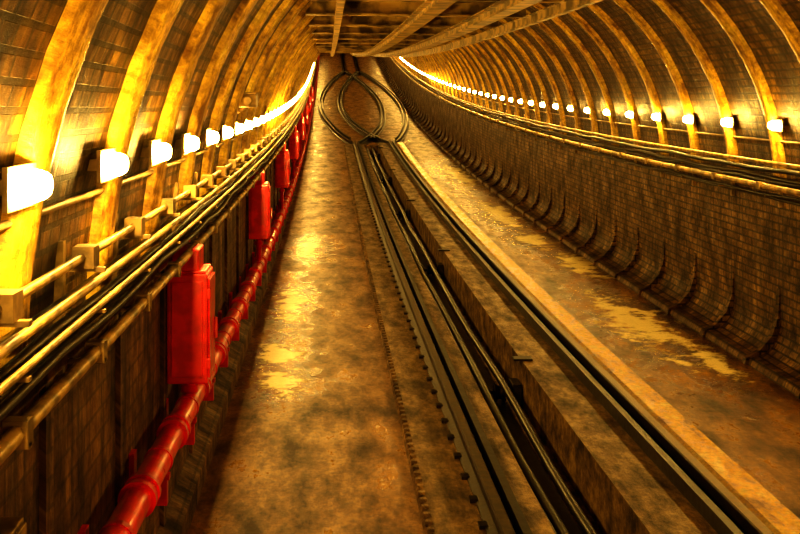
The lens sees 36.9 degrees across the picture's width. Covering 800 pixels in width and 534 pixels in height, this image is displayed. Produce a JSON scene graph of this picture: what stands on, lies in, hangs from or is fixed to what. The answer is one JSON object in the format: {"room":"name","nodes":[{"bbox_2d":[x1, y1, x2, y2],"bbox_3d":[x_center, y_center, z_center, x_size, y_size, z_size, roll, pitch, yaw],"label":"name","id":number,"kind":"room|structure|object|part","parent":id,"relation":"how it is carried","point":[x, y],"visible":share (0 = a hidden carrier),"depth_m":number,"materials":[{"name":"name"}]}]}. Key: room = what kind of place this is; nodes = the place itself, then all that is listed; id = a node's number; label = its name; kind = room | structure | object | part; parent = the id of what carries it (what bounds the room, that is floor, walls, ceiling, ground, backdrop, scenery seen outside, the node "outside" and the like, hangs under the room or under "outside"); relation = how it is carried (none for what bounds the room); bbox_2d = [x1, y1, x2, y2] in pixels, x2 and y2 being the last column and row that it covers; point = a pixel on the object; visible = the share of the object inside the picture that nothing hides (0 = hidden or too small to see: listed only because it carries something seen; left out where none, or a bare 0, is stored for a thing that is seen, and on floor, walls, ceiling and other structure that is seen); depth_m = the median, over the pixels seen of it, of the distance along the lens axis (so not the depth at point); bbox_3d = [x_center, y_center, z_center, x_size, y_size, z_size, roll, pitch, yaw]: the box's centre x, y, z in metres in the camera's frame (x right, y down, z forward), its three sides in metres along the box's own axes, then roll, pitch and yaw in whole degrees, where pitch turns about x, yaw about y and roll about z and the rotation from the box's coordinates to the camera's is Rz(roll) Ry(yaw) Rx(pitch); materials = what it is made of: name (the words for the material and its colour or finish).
{"room":"underground passage","nodes":[
{"label":"underground passage","id":0,"kind":"room"},
{"bbox_2d":[0,61,316,533],"bbox_3d":[-3.910,-9.433,50.877,0.120,26.699,122.000,0,0,-3],"label":"wall","id":1,"kind":"structure","parent":0,"point":[75,469],"depth_m":5.37,"materials":[{"name":"brick"},{"name":"concrete"}]},
{"bbox_2d":[0,517,26,533],"bbox_3d":[-1.029,0.664,3.053,0.109,0.323,0.220,0,0,-3],"label":"junction box","id":2,"kind":"object","parent":1,"relation":"attached to","point":[8,525],"visible":1,"depth_m":3.11,"materials":[{"name":"metal"}]},
{"bbox_2d":[0,59,316,464],"bbox_3d":[-3.819,-10.121,50.134,0.168,24.683,119.510,0,0,-3],"label":"cable tray","id":3,"kind":"object","parent":1,"relation":"attached to","point":[20,375],"visible":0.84,"depth_m":3.96,"materials":[{"name":"brown metal"}]},
{"bbox_2d":[166,244,217,392],"bbox_3d":[-1.164,0.312,6.686,0.274,0.885,0.352,0,0,-3],"label":"electrical box","id":4,"kind":"object","parent":1,"relation":"attached to","point":[192,322],"visible":0.88,"depth_m":6.52,"materials":[{"name":"red paint"}]},
{"bbox_2d":[172,244,210,273],"bbox_3d":[-1.167,-0.044,6.692,0.200,0.172,0.320,0,0,-3],"label":"hood","id":5,"kind":"object","parent":4,"relation":"attached to","point":[195,265],"depth_m":6.57,"materials":[{"name":"red paint"}]},
{"bbox_3d":[-1.077,0.316,6.639,0.173,0.580,0.386,0,0,28],"label":"door","id":6,"kind":"part","parent":4,"relation":"part of","materials":[{"name":"red paint"}]},
{"bbox_2d":[78,55,319,533],"bbox_3d":[-3.876,-9.125,51.384,0.207,22.880,115.024,0,0,-3],"label":"pipe","id":7,"kind":"object","parent":1,"relation":"attached to","point":[146,487],"visible":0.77,"depth_m":6.03,"materials":[{"name":"red metal"}]},
{"bbox_2d":[248,171,271,259],"bbox_3d":[-1.565,-0.548,13.376,0.274,1.054,0.352,0,0,-3],"label":"electrical box","id":8,"kind":"object","parent":1,"relation":"attached to","point":[259,206],"visible":0.88,"depth_m":13.21,"materials":[{"name":"red paint"}]},
{"bbox_2d":[251,171,268,184],"bbox_3d":[-1.568,-0.988,13.382,0.200,0.175,0.320,0,0,-3],"label":"hood","id":9,"kind":"object","parent":8,"relation":"attached to","point":[262,179],"depth_m":13.26,"materials":[{"name":"red paint"}]},
{"bbox_3d":[-1.478,-0.628,13.329,0.173,0.583,0.386,0,0,28],"label":"door","id":10,"kind":"part","parent":8,"relation":"part of","materials":[{"name":"red paint"}]},
{"bbox_2d":[275,143,290,208],"bbox_3d":[-1.966,-1.504,20.066,0.274,1.166,0.352,0,0,-3],"label":"electrical box","id":11,"kind":"object","parent":1,"relation":"attached to","point":[282,161],"visible":0.81,"depth_m":19.89,"materials":[{"name":"red paint"}]},
{"bbox_2d":[277,143,288,151],"bbox_3d":[-1.969,-1.998,20.072,0.200,0.178,0.320,0,0,-3],"label":"hood","id":12,"kind":"object","parent":11,"relation":"attached to","point":[283,149],"depth_m":19.94,"materials":[{"name":"red paint"}]},
{"bbox_3d":[-1.879,-1.638,20.019,0.173,0.586,0.386,0,0,28],"label":"door","id":13,"kind":"part","parent":11,"relation":"part of","materials":[{"name":"red paint"}]},
{"bbox_2d":[289,126,299,177],"bbox_3d":[-2.367,-2.544,26.756,0.274,1.240,0.352,0,0,-3],"label":"electrical box","id":14,"kind":"object","parent":1,"relation":"attached to","point":[294,146],"visible":0.8,"depth_m":26.59,"materials":[{"name":"red paint"}]},
{"bbox_3d":[-2.280,-2.714,26.709,0.173,0.588,0.386,0,0,28],"label":"door","id":15,"kind":"part","parent":14,"relation":"part of","materials":[{"name":"red paint"}]},
{"bbox_2d":[297,113,305,155],"bbox_3d":[-2.768,-3.664,33.446,0.274,1.289,0.352,0,0,-3],"label":"electrical box","id":16,"kind":"object","parent":1,"relation":"attached to","point":[301,129],"visible":0.72,"depth_m":33.28,"materials":[{"name":"red paint"}]},
{"bbox_3d":[-2.681,-3.857,33.400,0.173,0.591,0.386,0,0,28],"label":"door","id":17,"kind":"part","parent":16,"relation":"part of","materials":[{"name":"red paint"}]},
{"bbox_2d":[303,103,308,138],"bbox_3d":[-3.168,-4.858,40.137,0.274,1.322,0.352,0,0,-3],"label":"upper cabinet","id":18,"kind":"object","parent":1,"relation":"attached to","point":[306,109],"visible":0.67,"depth_m":39.96,"materials":[{"name":"red metal"}]},
{"bbox_3d":[-3.081,-5.067,40.090,0.173,0.594,0.386,0,0,28],"label":"door","id":19,"kind":"part","parent":18,"relation":"part of","materials":[{"name":"red paint"}]},
{"bbox_2d":[307,93,311,125],"bbox_3d":[-3.569,-6.125,46.827,0.274,1.344,0.352,0,0,-3],"label":"upper cabinet","id":20,"kind":"object","parent":1,"relation":"attached to","point":[309,101],"visible":0.64,"depth_m":46.65,"materials":[{"name":"red metal"}]},
{"bbox_3d":[-3.482,-6.343,46.781,0.173,0.597,0.386,0,0,28],"label":"door","id":21,"kind":"part","parent":20,"relation":"part of","materials":[{"name":"red paint"}]},
{"bbox_2d":[310,85,313,113],"bbox_3d":[-3.970,-7.461,53.518,0.274,1.359,0.352,0,0,-3],"label":"upper cabinet","id":22,"kind":"object","parent":1,"relation":"attached to","point":[312,89],"visible":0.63,"depth_m":53.34,"materials":[{"name":"red metal"}]},
{"bbox_3d":[-3.883,-7.685,53.472,0.173,0.600,0.386,0,0,28],"label":"door","id":23,"kind":"part","parent":22,"relation":"part of","materials":[{"name":"red paint"}]},
{"bbox_2d":[0,0,799,343],"bbox_3d":[-1.354,-11.632,51.035,5.200,27.499,122.000,0,0,-3],"label":"tunnel wall","id":24,"kind":"structure","parent":0,"point":[27,27],"depth_m":9.59,"materials":[{"name":"paint"}]},
{"bbox_2d":[0,162,52,212],"label":"lamps","id":25,"kind":"object","parent":24,"relation":"attached to","point":[25,185],"depth_m":2.98,"materials":[{"name":"beige"}]},
{"bbox_2d":[41,148,128,215],"label":"lamps","id":26,"kind":"object","parent":24,"relation":"attached to","point":[109,164],"depth_m":4.16,"materials":[{"name":"beige"}]},
{"bbox_2d":[121,62,314,185],"label":"lamps","id":27,"kind":"object","parent":24,"relation":"attached to","point":[157,151],"depth_m":6.68,"materials":[{"name":"beige"}]},
{"bbox_2d":[238,92,259,112],"bbox_3d":[-1.315,-1.360,10.117,0.245,0.274,0.350,0,0,-3],"label":"security camera","id":28,"kind":"object","parent":24,"relation":"attached to","point":[249,99],"visible":0.76,"depth_m":9.98,"materials":[{"name":"metal"}]},
{"bbox_3d":[-1.369,-1.296,10.139,0.139,0.146,0.120,0,0,-3],"label":"arm","id":29,"kind":"part","parent":28,"relation":"part of","materials":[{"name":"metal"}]},
{"bbox_2d":[0,0,799,368],"bbox_3d":[-1.303,-11.267,50.186,5.220,26.376,117.260,0,0,-3],"label":"ribs","id":30,"kind":"object","parent":24,"relation":"attached to","point":[285,64],"visible":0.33,"depth_m":8.50,"materials":[{"name":"yellow metal"}]},
{"bbox_2d":[399,57,523,108],"label":"lamps","id":31,"kind":"object","parent":24,"relation":"attached to","point":[481,93],"depth_m":35.34,"materials":[{"name":"beige"}]},
{"bbox_2d":[306,0,602,56],"bbox_3d":[-2.140,-12.078,50.989,2.285,25.289,122.000,0,0,-3],"label":"ceiling","id":32,"kind":"structure","parent":0,"point":[359,28],"depth_m":13.76,"materials":[{"name":"brown metal"}]},
{"bbox_2d":[188,53,799,533],"bbox_3d":[-1.354,-8.472,51.028,5.500,25.219,122.000,0,0,-3],"label":"floor","id":33,"kind":"structure","parent":0,"point":[312,440],"depth_m":10.50,"materials":[{"name":"concrete"}]},
{"bbox_2d":[370,147,382,159],"bbox_3d":[-0.876,-3.869,41.029,0.600,0.476,0.280,0,0,-3],"label":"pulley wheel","id":34,"kind":"object","parent":33,"relation":"on","point":[378,154],"visible":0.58,"depth_m":40.92,"materials":[{"name":"metal"}]},
{"bbox_2d":[377,169,394,184],"bbox_3d":[-0.427,-2.512,33.540,0.600,0.474,0.280,0,0,-3],"label":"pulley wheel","id":35,"kind":"object","parent":33,"relation":"on","point":[389,180],"visible":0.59,"depth_m":33.43,"materials":[{"name":"metal"}]},
{"bbox_2d":[391,199,414,220],"bbox_3d":[0.022,-1.238,26.051,0.600,0.472,0.280,0,0,-3],"label":"pulley wheel","id":36,"kind":"object","parent":33,"relation":"on","point":[407,211],"visible":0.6,"depth_m":25.98,"materials":[{"name":"metal"}]},
{"bbox_2d":[421,249,449,278],"bbox_3d":[0.470,-0.047,18.561,0.600,0.470,0.280,0,0,-3],"label":"pulley wheel","id":37,"kind":"object","parent":33,"relation":"on","point":[439,266],"visible":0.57,"depth_m":18.50,"materials":[{"name":"metal"}]},
{"bbox_2d":[365,148,596,533],"bbox_3d":[0.479,-0.136,16.560,0.322,8.401,53.012,0,0,-3],"label":"cable","id":38,"kind":"object","parent":33,"relation":"on","point":[561,521],"visible":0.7,"depth_m":10.34,"materials":[{"name":"black steel"}]},
{"bbox_2d":[477,356,532,407],"bbox_3d":[0.919,1.061,11.073,0.600,0.468,0.280,0,0,-3],"label":"pulley wheel","id":39,"kind":"object","parent":33,"relation":"on","point":[514,384],"visible":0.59,"depth_m":11.01,"materials":[{"name":"metal"}]},
{"bbox_2d":[318,53,773,533],"bbox_3d":[-1.339,-8.666,50.779,4.512,24.875,121.500,0,0,-3],"label":"railway track","id":40,"kind":"object","parent":33,"relation":"on","point":[500,512],"visible":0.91,"depth_m":9.67,"materials":[{"name":"metal"}]},
{"bbox_3d":[-4.312,-12.675,77.157,1.710,16.748,68.500,0,0,-3],"label":"loop rail","id":41,"kind":"part","parent":40,"relation":"part of","materials":[{"name":"metal"}]},
{"bbox_3d":[-2.740,-12.674,77.251,1.719,16.748,68.500,0,0,-3],"label":"loop rail","id":42,"kind":"part","parent":40,"relation":"part of","materials":[{"name":"metal"}]},
{"bbox_3d":[-3.114,-12.674,77.229,1.710,16.748,68.500,0,0,-3],"label":"loop rail","id":43,"kind":"part","parent":40,"relation":"part of","materials":[{"name":"metal"}]},
{"bbox_3d":[-1.537,-12.674,77.323,1.710,16.748,68.500,0,0,-3],"label":"loop rail","id":44,"kind":"part","parent":40,"relation":"part of","materials":[{"name":"metal"}]},
{"bbox_3d":[-0.029,-0.451,16.529,0.130,8.300,53.000,0,0,-3],"label":"rail","id":45,"kind":"part","parent":40,"relation":"part of","materials":[{"name":"metal"}]},
{"bbox_3d":[1.309,-0.490,16.609,0.130,8.300,53.000,0,0,-3],"label":"rail","id":46,"kind":"part","parent":40,"relation":"part of","materials":[{"name":"metal"}]},
{"bbox_2d":[396,142,799,533],"bbox_3d":[1.578,-0.396,16.625,0.260,8.282,53.000,0,0,-3],"label":"kerb","id":47,"kind":"object","parent":33,"relation":"on","point":[769,510],"visible":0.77,"depth_m":9.49,"materials":[{"name":"concrete"}]},
{"bbox_2d":[376,57,799,398],"bbox_3d":[1.079,-9.482,51.176,0.365,26.599,122.000,0,0,-3],"label":"wall","id":48,"kind":"structure","parent":0,"point":[725,266],"depth_m":15.33,"materials":[{"name":"brown brick"}]},
{"bbox_2d":[390,57,799,207],"bbox_3d":[1.165,-10.135,50.434,0.238,24.625,119.512,0,0,-3],"label":"cable tray","id":49,"kind":"object","parent":48,"relation":"attached to","point":[761,181],"visible":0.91,"depth_m":15.00,"materials":[{"name":"brown metal"}]}
]}

